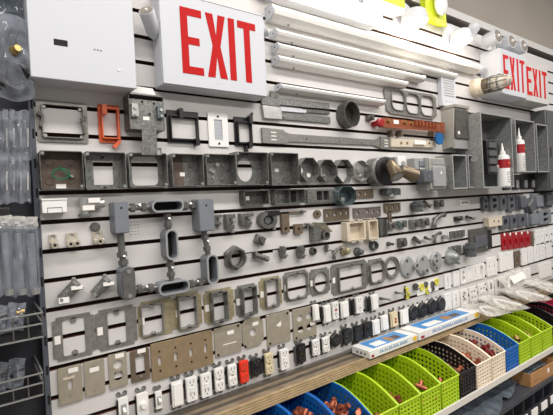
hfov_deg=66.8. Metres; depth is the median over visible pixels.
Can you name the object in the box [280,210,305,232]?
bracket
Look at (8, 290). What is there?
bag
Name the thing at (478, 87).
light
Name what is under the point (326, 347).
socket
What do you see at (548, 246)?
wall plate
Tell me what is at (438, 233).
connector
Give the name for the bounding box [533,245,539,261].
wall plate
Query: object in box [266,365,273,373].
socket
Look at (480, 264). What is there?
wall plate
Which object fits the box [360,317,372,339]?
wall outlet
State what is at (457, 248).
connector
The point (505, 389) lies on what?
plastic bag
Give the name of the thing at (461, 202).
printed card
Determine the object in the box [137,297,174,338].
ring
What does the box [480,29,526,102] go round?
exit sign
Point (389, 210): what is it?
plate
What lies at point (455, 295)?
wall plate
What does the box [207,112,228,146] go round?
cable plate
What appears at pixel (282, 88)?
strip light
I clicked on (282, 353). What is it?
wall outlet
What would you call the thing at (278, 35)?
strip light
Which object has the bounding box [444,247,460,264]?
fitting
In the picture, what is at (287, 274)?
ring
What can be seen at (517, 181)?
holder
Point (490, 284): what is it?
wall plate
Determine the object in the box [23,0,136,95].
breaker panel
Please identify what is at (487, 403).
plastic bag
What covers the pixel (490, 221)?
box
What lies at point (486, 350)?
pipe fitting
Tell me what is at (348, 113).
ceiling box
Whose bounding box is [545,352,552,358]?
cardboard box
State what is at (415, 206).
connector
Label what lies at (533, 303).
plastic basket
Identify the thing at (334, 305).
wall outlet
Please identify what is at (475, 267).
wall plate
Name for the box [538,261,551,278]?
wall plate
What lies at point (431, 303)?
outlet
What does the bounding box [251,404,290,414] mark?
plastic basket
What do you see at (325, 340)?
socket
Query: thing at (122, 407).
toggle switch
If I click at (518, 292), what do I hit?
plastic bag
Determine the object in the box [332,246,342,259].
connector
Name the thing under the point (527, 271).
wall plate
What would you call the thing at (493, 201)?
cover
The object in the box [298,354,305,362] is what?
socket
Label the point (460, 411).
plastic bag
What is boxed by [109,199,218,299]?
conduit assembly
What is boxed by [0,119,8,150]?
blister pack
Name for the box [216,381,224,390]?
socket
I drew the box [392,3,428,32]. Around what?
wall lamp
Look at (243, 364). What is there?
socket
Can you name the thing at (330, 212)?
plate
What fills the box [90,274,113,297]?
connector
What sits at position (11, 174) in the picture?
blister pack
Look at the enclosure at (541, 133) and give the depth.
2.68 m
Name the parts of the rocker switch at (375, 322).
switch frame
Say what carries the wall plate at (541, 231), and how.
attached to the wall at (88, 262)
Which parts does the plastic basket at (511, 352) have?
panel, panel, panel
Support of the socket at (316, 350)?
attached to the wall outlet at (314, 344)
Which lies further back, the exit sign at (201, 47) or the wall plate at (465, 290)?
the wall plate at (465, 290)
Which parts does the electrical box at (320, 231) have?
plate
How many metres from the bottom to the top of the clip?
0.038 m
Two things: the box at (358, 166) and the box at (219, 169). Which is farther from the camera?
the box at (358, 166)
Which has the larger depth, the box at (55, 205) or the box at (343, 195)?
the box at (343, 195)
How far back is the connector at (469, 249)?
2.20 m
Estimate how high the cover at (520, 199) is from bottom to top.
0.096 m
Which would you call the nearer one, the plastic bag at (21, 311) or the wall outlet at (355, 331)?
the plastic bag at (21, 311)
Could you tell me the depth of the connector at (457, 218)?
2.19 m
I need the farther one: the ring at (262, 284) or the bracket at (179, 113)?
the ring at (262, 284)
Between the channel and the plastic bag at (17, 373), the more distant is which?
the channel
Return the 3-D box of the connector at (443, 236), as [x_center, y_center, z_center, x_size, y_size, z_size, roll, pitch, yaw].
[0.853,0.149,2.120,0.035,0.022,0.037,-3,1,-6]
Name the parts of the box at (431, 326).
blue print panel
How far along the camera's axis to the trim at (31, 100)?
1.08 m
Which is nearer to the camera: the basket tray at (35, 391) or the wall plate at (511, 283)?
the basket tray at (35, 391)
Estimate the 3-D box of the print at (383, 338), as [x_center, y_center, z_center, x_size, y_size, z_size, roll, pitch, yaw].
[0.466,0.548,1.751,0.030,0.001,0.050,-3,1,-36]
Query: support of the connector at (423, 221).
attached to the wall at (88, 262)
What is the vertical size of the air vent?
0.170 m
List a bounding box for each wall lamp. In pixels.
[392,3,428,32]
[442,22,480,48]
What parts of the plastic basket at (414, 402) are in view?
panel, panel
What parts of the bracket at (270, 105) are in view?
plate, plate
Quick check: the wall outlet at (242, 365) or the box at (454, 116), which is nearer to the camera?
the wall outlet at (242, 365)
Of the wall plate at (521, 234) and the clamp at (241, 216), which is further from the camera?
the wall plate at (521, 234)
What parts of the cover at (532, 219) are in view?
flip lid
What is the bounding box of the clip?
[292,223,310,233]
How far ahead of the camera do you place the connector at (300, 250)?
1.55 m
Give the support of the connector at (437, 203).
attached to the wall at (88, 262)
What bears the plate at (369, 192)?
attached to the wall at (88, 262)
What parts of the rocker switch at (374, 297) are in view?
switch frame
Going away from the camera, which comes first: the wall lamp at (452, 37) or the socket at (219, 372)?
the socket at (219, 372)
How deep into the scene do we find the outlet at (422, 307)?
1.99 m
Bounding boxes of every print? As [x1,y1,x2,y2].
[369,340,386,345]
[382,337,394,340]
[421,320,442,326]
[438,316,452,319]
[447,313,459,316]
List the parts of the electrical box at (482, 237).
raised lid, black frame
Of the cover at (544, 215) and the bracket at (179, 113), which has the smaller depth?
the bracket at (179, 113)
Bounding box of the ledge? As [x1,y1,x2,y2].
[164,278,552,414]
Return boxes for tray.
[0,322,42,343]
[0,373,42,404]
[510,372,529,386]
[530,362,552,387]
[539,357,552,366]
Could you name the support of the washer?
attached to the wall at (88, 262)
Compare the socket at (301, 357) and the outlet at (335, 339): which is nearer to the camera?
the socket at (301, 357)
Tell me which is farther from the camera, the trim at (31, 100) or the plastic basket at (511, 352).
the plastic basket at (511, 352)
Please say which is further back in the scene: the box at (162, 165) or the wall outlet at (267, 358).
the wall outlet at (267, 358)
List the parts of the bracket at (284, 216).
upright leg, arm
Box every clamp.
[214,214,221,226]
[223,214,235,232]
[238,213,253,227]
[256,210,279,229]
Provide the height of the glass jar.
0.068 m
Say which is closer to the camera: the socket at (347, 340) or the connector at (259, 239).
the connector at (259, 239)
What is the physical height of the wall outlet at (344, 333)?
0.089 m
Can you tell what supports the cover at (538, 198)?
attached to the wall at (88, 262)
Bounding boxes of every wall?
[0,0,552,414]
[256,293,552,414]
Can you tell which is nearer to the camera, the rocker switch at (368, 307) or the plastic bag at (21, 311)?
the plastic bag at (21, 311)
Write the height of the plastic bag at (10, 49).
0.210 m
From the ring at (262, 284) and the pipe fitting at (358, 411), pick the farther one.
the ring at (262, 284)
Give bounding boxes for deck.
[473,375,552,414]
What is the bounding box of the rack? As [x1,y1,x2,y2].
[503,380,552,414]
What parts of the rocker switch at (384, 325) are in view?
switch frame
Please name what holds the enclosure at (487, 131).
attached to the wall at (88, 262)
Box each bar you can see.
[365,115,444,144]
[390,139,435,147]
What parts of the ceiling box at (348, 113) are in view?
plate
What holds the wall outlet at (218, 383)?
attached to the wall at (88, 262)
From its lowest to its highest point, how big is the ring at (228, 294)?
0.109 m
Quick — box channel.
[378,219,387,236]
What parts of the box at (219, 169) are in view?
plate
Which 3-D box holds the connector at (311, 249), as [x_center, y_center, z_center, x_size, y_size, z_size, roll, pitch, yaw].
[0.141,0.169,1.613,0.027,0.030,0.018,-3,1,-36]
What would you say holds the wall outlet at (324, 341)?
attached to the wall at (88, 262)
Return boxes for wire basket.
[0,301,43,345]
[0,354,43,406]
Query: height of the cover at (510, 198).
0.100 m
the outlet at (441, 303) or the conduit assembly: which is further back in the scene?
the outlet at (441, 303)
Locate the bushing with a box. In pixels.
[224,245,246,269]
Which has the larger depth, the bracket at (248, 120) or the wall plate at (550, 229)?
the wall plate at (550, 229)
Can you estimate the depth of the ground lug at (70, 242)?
1.10 m
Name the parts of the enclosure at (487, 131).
panel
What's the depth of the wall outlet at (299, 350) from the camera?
1.55 m
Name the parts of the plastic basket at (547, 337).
panel, panel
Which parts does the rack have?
tag rail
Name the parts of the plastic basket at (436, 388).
panel, panel, panel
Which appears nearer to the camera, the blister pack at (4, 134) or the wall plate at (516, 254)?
the blister pack at (4, 134)
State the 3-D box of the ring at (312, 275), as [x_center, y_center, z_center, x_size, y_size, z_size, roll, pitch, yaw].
[0.171,0.289,1.635,0.105,0.102,0.012,-3,1,-36]
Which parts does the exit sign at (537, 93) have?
plate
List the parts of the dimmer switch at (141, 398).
knob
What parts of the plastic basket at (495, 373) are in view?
panel, panel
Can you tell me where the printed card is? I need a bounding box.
[459,199,469,205]
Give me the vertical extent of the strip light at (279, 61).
0.033 m
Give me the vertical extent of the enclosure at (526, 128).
0.301 m
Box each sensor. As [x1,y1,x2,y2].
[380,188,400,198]
[389,156,405,165]
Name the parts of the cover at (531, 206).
plate, flip lid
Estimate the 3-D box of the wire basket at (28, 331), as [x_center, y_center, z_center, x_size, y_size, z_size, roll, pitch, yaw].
[-0.654,0.276,0.979,0.178,0.059,0.160,-3,1,-36]
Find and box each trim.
[23,44,51,414]
[30,99,49,404]
[405,0,552,61]
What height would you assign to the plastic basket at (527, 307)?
0.161 m
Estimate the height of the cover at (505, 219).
0.077 m
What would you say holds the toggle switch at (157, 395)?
attached to the wall at (88, 262)
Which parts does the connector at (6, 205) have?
connector arm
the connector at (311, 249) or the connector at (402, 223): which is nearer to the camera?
the connector at (311, 249)
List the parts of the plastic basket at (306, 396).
panel, panel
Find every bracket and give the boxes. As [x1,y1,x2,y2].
[97,104,121,148]
[166,108,199,145]
[233,112,252,154]
[260,91,330,123]
[261,127,390,149]
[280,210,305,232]
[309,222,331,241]
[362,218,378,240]
[383,88,436,119]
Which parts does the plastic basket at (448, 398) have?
panel, panel, panel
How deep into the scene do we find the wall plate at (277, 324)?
1.51 m
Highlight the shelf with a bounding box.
[434,346,552,414]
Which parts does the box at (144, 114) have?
plate, stem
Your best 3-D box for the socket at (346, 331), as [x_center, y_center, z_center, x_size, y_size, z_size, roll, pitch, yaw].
[0.285,0.504,1.694,0.037,0.025,0.003,-3,1,-36]
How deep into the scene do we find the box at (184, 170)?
1.31 m
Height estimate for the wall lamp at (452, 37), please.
0.134 m
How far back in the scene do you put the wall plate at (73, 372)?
1.11 m
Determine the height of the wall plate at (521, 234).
0.101 m
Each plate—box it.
[57,363,82,405]
[83,358,105,396]
[108,351,127,389]
[130,348,149,382]
[150,330,213,381]
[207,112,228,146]
[213,323,241,357]
[241,316,263,347]
[266,310,290,346]
[292,305,316,340]
[323,208,349,220]
[352,206,380,218]
[354,189,373,197]
[383,203,400,221]
[443,273,450,288]
[443,292,451,310]
[451,290,459,308]
[452,270,459,286]
[459,268,466,283]
[459,288,467,306]
[465,266,472,281]
[469,285,477,303]
[471,264,478,280]
[478,263,484,278]
[478,282,486,300]
[486,256,496,276]
[487,280,493,296]
[494,278,500,294]
[498,250,513,271]
[500,233,507,249]
[500,276,506,292]
[507,232,512,249]
[507,273,514,290]
[513,232,518,248]
[513,250,520,268]
[515,270,522,286]
[518,231,524,247]
[520,248,527,265]
[523,268,530,283]
[524,231,530,246]
[526,246,533,263]
[530,231,533,245]
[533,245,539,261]
[534,230,539,244]
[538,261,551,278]
[539,229,543,243]
[539,242,544,259]
[543,228,548,242]
[545,240,551,257]
[548,227,552,241]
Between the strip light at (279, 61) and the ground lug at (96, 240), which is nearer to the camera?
the ground lug at (96, 240)
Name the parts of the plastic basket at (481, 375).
panel, panel, panel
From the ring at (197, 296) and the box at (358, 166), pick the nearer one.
the ring at (197, 296)
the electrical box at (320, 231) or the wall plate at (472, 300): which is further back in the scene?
the wall plate at (472, 300)
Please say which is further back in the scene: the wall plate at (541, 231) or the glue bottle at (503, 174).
the wall plate at (541, 231)
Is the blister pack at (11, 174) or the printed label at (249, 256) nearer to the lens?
the blister pack at (11, 174)
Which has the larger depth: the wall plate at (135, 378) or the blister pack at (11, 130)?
the wall plate at (135, 378)
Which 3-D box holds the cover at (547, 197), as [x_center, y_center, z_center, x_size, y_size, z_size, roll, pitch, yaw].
[1.834,-0.051,2.836,0.143,0.102,0.040,-3,1,-36]
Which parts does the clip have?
clip plate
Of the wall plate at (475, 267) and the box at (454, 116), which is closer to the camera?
the box at (454, 116)
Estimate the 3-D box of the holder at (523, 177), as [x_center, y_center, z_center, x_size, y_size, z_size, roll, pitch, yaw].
[1.579,-0.165,2.669,0.097,0.095,0.016,-3,1,-36]
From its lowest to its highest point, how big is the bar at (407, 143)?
0.040 m
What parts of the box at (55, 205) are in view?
lid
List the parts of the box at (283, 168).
plate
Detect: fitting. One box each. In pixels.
[326,400,335,412]
[331,397,336,410]
[338,402,350,410]
[355,408,360,414]
[394,396,402,403]
[414,380,426,390]
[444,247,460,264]
[454,365,463,372]
[473,358,482,366]
[481,344,490,349]
[484,348,494,356]
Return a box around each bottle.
[496,143,511,185]
[516,128,525,170]
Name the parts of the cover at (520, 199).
flip lid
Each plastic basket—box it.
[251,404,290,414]
[262,392,332,414]
[290,382,370,414]
[316,372,398,414]
[340,363,420,414]
[365,355,440,414]
[385,348,459,408]
[401,341,475,398]
[421,335,491,389]
[436,329,505,379]
[455,323,518,371]
[462,318,530,364]
[481,313,541,357]
[493,309,552,351]
[497,305,552,343]
[508,301,552,324]
[525,297,552,317]
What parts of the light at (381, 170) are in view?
lamp shade, lamp shade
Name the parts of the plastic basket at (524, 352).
panel, panel, panel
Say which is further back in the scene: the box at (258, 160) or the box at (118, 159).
the box at (258, 160)
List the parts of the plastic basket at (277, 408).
panel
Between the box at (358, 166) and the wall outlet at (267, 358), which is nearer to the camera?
the wall outlet at (267, 358)
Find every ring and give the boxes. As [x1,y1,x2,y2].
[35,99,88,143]
[52,312,95,361]
[95,304,137,350]
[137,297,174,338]
[173,291,201,330]
[203,287,234,324]
[235,283,257,316]
[259,275,281,309]
[282,269,308,301]
[309,267,329,295]
[330,259,367,295]
[334,159,353,182]
[367,258,385,284]
[385,256,399,278]
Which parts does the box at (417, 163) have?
lever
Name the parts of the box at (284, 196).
plate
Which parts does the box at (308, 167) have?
plate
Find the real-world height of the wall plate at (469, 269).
0.082 m
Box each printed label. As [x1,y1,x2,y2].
[129,220,140,237]
[246,253,251,262]
[273,250,277,257]
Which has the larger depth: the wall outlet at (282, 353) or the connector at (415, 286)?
the connector at (415, 286)
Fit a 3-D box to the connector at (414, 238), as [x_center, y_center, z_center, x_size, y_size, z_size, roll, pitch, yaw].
[0.667,0.154,1.978,0.051,0.042,0.040,-3,1,-36]
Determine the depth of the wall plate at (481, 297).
2.34 m
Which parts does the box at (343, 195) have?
plate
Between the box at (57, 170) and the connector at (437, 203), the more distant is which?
the connector at (437, 203)
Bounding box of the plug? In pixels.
[90,222,99,232]
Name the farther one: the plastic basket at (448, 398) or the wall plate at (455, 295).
the wall plate at (455, 295)
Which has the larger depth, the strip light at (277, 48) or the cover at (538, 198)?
the cover at (538, 198)
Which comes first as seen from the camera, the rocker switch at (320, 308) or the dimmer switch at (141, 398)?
the dimmer switch at (141, 398)
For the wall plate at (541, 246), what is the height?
0.112 m
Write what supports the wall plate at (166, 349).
attached to the wall at (88, 262)
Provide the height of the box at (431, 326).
0.035 m
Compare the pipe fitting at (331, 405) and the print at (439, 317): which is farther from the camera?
the print at (439, 317)
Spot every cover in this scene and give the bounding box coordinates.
[400,256,419,277]
[416,254,429,274]
[429,251,442,270]
[480,197,488,210]
[487,196,498,210]
[498,195,506,209]
[498,216,508,228]
[505,195,515,211]
[507,215,517,227]
[515,194,526,209]
[516,213,525,226]
[524,198,535,213]
[525,212,538,226]
[529,193,543,208]
[536,210,551,224]
[540,192,552,207]
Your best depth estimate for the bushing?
1.39 m
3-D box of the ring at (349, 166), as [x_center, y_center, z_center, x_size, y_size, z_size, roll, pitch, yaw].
[0.267,-0.146,1.702,0.092,0.093,0.036,-3,1,-36]
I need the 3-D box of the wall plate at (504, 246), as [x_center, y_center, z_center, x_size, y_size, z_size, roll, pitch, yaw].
[1.359,0.202,2.498,0.064,0.102,0.018,-3,1,-36]
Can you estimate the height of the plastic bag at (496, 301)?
0.076 m
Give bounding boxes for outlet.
[183,370,197,404]
[198,367,211,399]
[211,361,224,394]
[225,358,236,388]
[236,354,248,385]
[248,353,261,378]
[262,347,273,377]
[277,343,289,372]
[293,339,305,365]
[309,335,319,357]
[319,332,329,354]
[328,330,340,348]
[329,298,338,321]
[339,324,350,346]
[350,321,361,344]
[352,292,362,315]
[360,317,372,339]
[406,303,418,321]
[415,300,427,318]
[425,297,436,314]
[434,295,445,311]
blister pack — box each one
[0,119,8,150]
[0,162,8,193]
[5,119,15,150]
[5,163,15,192]
[12,120,21,149]
[12,163,22,192]
[19,120,29,149]
[19,163,29,192]
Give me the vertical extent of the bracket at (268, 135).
0.055 m
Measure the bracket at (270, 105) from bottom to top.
0.100 m
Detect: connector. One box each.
[0,199,12,220]
[57,277,83,303]
[78,198,104,217]
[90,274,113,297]
[252,251,269,261]
[253,234,265,245]
[279,246,287,258]
[295,246,306,258]
[309,247,316,254]
[324,245,330,251]
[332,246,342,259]
[340,246,350,255]
[353,247,363,255]
[369,241,378,250]
[387,222,396,228]
[396,220,407,227]
[397,238,407,246]
[408,219,420,227]
[410,201,423,211]
[412,236,422,243]
[413,283,420,289]
[419,218,429,225]
[422,200,432,207]
[431,212,446,227]
[432,231,441,242]
[434,200,444,206]
[441,235,449,238]
[447,229,464,238]
[450,245,461,255]
[454,216,463,220]
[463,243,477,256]
[465,215,475,219]
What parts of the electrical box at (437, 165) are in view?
lever plate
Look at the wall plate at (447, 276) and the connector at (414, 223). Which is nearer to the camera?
the connector at (414, 223)
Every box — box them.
[37,150,84,189]
[39,198,66,213]
[83,151,126,189]
[123,86,164,154]
[126,152,168,187]
[167,153,204,186]
[203,154,236,185]
[229,151,268,185]
[239,190,268,205]
[264,152,299,185]
[270,189,304,204]
[299,157,318,181]
[305,189,334,202]
[317,159,336,181]
[332,186,356,205]
[336,101,359,128]
[341,219,365,242]
[352,160,367,181]
[352,330,416,358]
[400,307,479,339]
[407,158,432,182]
[417,157,446,190]
[435,154,467,189]
[440,104,469,150]
[466,155,473,187]
[468,227,491,252]
[483,216,501,226]
[510,357,552,387]
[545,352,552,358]
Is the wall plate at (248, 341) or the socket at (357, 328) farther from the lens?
the socket at (357, 328)
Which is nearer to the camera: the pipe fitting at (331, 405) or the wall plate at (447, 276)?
the pipe fitting at (331, 405)
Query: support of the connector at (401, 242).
attached to the wall at (88, 262)
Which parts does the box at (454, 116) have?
lid, door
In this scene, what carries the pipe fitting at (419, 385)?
in the plastic basket at (436, 388)
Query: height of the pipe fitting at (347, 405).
0.041 m
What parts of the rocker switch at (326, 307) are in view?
switch frame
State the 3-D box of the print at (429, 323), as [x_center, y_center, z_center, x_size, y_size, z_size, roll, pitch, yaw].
[0.710,0.529,1.920,0.110,0.001,0.040,-3,1,-36]
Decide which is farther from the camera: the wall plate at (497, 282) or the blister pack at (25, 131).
the wall plate at (497, 282)
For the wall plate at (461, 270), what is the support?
attached to the wall at (88, 262)
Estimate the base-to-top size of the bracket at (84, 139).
0.110 m
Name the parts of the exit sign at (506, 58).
plate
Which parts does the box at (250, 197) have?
plate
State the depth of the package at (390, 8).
1.87 m
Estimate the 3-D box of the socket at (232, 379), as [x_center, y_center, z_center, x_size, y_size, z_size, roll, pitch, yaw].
[-0.142,0.571,1.382,0.029,0.028,0.003,-3,1,-36]
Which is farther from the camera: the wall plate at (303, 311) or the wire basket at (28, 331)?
the wall plate at (303, 311)
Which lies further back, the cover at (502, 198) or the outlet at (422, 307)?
the cover at (502, 198)
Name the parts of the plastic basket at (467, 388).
panel, panel, panel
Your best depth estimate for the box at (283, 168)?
1.54 m
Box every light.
[265,0,381,30]
[265,4,481,74]
[269,28,457,79]
[271,42,425,83]
[271,55,408,89]
[274,83,385,106]
[363,156,419,185]
[469,74,511,97]
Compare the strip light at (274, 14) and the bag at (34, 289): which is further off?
the strip light at (274, 14)
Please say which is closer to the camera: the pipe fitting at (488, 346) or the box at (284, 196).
the box at (284, 196)
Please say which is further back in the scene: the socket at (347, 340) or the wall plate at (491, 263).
the wall plate at (491, 263)
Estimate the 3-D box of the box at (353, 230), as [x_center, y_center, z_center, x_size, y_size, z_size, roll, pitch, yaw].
[0.319,0.097,1.735,0.110,0.091,0.034,-3,1,-36]
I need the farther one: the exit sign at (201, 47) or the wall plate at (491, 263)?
the wall plate at (491, 263)
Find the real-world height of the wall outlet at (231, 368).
0.098 m
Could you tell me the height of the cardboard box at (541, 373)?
0.060 m
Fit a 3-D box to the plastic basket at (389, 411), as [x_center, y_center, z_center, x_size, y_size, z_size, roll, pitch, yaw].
[0.281,0.696,1.496,0.124,0.161,0.288,-3,1,-36]
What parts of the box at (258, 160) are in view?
plate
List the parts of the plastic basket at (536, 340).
panel, panel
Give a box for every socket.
[215,368,223,378]
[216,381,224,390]
[229,365,236,374]
[229,376,236,385]
[240,361,247,370]
[241,373,248,382]
[266,354,272,362]
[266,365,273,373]
[298,345,305,352]
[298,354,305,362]
[313,340,319,346]
[314,348,319,354]
[323,338,329,343]
[324,345,329,351]
[344,329,349,335]
[344,337,350,343]
[355,326,360,332]
[355,334,361,341]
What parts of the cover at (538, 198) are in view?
flip lid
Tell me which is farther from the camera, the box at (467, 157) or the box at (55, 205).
the box at (467, 157)
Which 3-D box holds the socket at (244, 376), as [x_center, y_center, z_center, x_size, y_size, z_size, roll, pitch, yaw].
[-0.105,0.571,1.408,0.030,0.029,0.003,-3,1,-36]
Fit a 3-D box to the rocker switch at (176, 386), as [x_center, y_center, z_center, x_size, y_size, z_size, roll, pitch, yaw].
[-0.303,0.565,1.275,0.037,0.103,0.024,-3,1,-36]
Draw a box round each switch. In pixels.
[116,390,128,414]
[134,386,148,414]
[152,385,162,412]
[169,374,183,409]
[310,300,319,322]
[319,306,323,318]
[321,300,331,325]
[338,297,348,320]
[348,298,354,313]
[364,296,371,311]
[368,290,378,312]
[370,315,379,337]
[378,311,388,332]
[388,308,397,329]
[398,305,408,326]
[404,286,410,299]
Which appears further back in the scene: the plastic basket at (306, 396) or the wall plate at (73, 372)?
the plastic basket at (306, 396)
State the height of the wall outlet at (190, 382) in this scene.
0.100 m
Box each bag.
[0,0,25,43]
[0,27,31,93]
[0,232,14,295]
[0,312,6,326]
[0,369,6,384]
[9,309,24,324]
[9,365,24,381]
[14,233,26,294]
[27,233,39,294]
[448,407,480,414]
[462,391,501,414]
[478,305,504,316]
[488,295,520,310]
[488,378,517,397]
[501,270,525,289]
[510,287,543,301]
[521,361,546,373]
[535,281,552,292]
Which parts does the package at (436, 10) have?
bulb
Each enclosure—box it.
[456,112,513,189]
[511,118,535,173]
[530,110,552,190]
[531,123,548,172]
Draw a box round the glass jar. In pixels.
[490,76,511,89]
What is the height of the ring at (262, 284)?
0.111 m
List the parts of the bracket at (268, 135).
plate, plate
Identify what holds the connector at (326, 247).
attached to the wall at (88, 262)
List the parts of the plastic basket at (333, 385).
panel, panel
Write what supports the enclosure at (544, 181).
attached to the wall at (88, 262)
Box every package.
[381,0,404,17]
[420,0,447,27]
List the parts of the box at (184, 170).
plate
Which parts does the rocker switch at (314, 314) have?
switch frame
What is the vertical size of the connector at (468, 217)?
0.030 m
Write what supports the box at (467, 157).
attached to the wall at (88, 262)
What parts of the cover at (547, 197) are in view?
flip lid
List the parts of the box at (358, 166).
plate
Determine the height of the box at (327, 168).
0.086 m
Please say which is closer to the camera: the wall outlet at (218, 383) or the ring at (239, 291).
the wall outlet at (218, 383)
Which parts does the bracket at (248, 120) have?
frame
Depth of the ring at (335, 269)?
1.71 m
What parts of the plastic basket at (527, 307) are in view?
panel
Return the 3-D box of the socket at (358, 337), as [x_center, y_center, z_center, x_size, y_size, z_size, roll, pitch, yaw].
[0.338,0.539,1.732,0.038,0.026,0.003,-3,1,-36]
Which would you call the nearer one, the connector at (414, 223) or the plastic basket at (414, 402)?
the plastic basket at (414, 402)
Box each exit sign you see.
[139,0,268,100]
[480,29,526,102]
[508,60,548,108]
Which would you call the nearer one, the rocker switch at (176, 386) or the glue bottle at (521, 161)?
the rocker switch at (176, 386)
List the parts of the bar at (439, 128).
leg, leg, leg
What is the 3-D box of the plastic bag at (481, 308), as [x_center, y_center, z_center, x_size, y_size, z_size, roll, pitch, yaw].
[1.068,0.516,2.127,0.211,0.054,0.166,-3,1,-30]
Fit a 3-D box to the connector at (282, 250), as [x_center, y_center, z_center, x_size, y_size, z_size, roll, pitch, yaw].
[0.025,0.163,1.518,0.038,0.045,0.027,-3,1,24]
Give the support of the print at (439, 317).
on the box at (431, 326)
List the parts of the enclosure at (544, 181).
door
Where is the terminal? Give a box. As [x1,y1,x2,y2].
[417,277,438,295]
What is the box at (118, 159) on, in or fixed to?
attached to the wall at (88, 262)
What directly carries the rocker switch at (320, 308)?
attached to the wall at (88, 262)
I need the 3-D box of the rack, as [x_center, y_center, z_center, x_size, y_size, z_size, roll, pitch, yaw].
[1.440,0.970,2.258,4.600,0.284,0.285,-3,1,-36]
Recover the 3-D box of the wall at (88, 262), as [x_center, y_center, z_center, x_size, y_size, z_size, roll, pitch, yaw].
[0.861,-0.307,2.439,10.000,3.100,0.449,-3,1,-36]
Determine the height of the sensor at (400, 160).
0.062 m
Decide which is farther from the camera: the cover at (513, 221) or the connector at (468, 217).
the cover at (513, 221)
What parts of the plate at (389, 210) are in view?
arm, plate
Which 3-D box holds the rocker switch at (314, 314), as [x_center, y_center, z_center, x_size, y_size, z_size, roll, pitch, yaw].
[0.148,0.403,1.608,0.031,0.090,0.024,-3,1,-36]
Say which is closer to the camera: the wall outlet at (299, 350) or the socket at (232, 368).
the socket at (232, 368)
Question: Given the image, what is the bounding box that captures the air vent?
[437,77,455,106]
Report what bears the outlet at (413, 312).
attached to the wall at (88, 262)
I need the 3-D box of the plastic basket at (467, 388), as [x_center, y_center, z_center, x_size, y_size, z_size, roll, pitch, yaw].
[0.680,0.672,1.787,0.124,0.161,0.288,-3,1,-36]
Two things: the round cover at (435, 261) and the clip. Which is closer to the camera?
the clip
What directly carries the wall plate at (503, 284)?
attached to the wall at (88, 262)
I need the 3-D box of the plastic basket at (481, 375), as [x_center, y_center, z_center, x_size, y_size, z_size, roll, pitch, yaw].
[0.780,0.666,1.859,0.124,0.161,0.288,-3,1,-36]
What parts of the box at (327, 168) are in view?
plate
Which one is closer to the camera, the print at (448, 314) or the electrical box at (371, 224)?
the electrical box at (371, 224)
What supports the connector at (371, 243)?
attached to the wall at (88, 262)
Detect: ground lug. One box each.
[49,234,58,248]
[65,232,80,247]
[92,231,105,244]
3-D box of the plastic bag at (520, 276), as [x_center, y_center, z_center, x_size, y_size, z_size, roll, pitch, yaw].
[1.400,0.425,2.475,0.283,0.119,0.067,-3,1,-36]
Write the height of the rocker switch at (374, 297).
0.095 m
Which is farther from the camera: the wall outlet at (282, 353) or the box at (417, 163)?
the box at (417, 163)
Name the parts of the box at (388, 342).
blue print panel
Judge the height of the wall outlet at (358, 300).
0.095 m
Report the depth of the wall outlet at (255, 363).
1.44 m
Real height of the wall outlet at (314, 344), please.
0.088 m
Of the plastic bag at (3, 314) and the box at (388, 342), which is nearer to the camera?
the plastic bag at (3, 314)
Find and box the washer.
[313,210,320,217]
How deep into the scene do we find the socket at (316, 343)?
1.60 m
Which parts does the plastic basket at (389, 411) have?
panel, panel, panel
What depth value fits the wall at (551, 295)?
2.88 m
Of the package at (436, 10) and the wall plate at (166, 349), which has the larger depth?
the package at (436, 10)
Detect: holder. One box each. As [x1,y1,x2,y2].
[512,175,520,189]
[520,174,528,188]
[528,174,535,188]

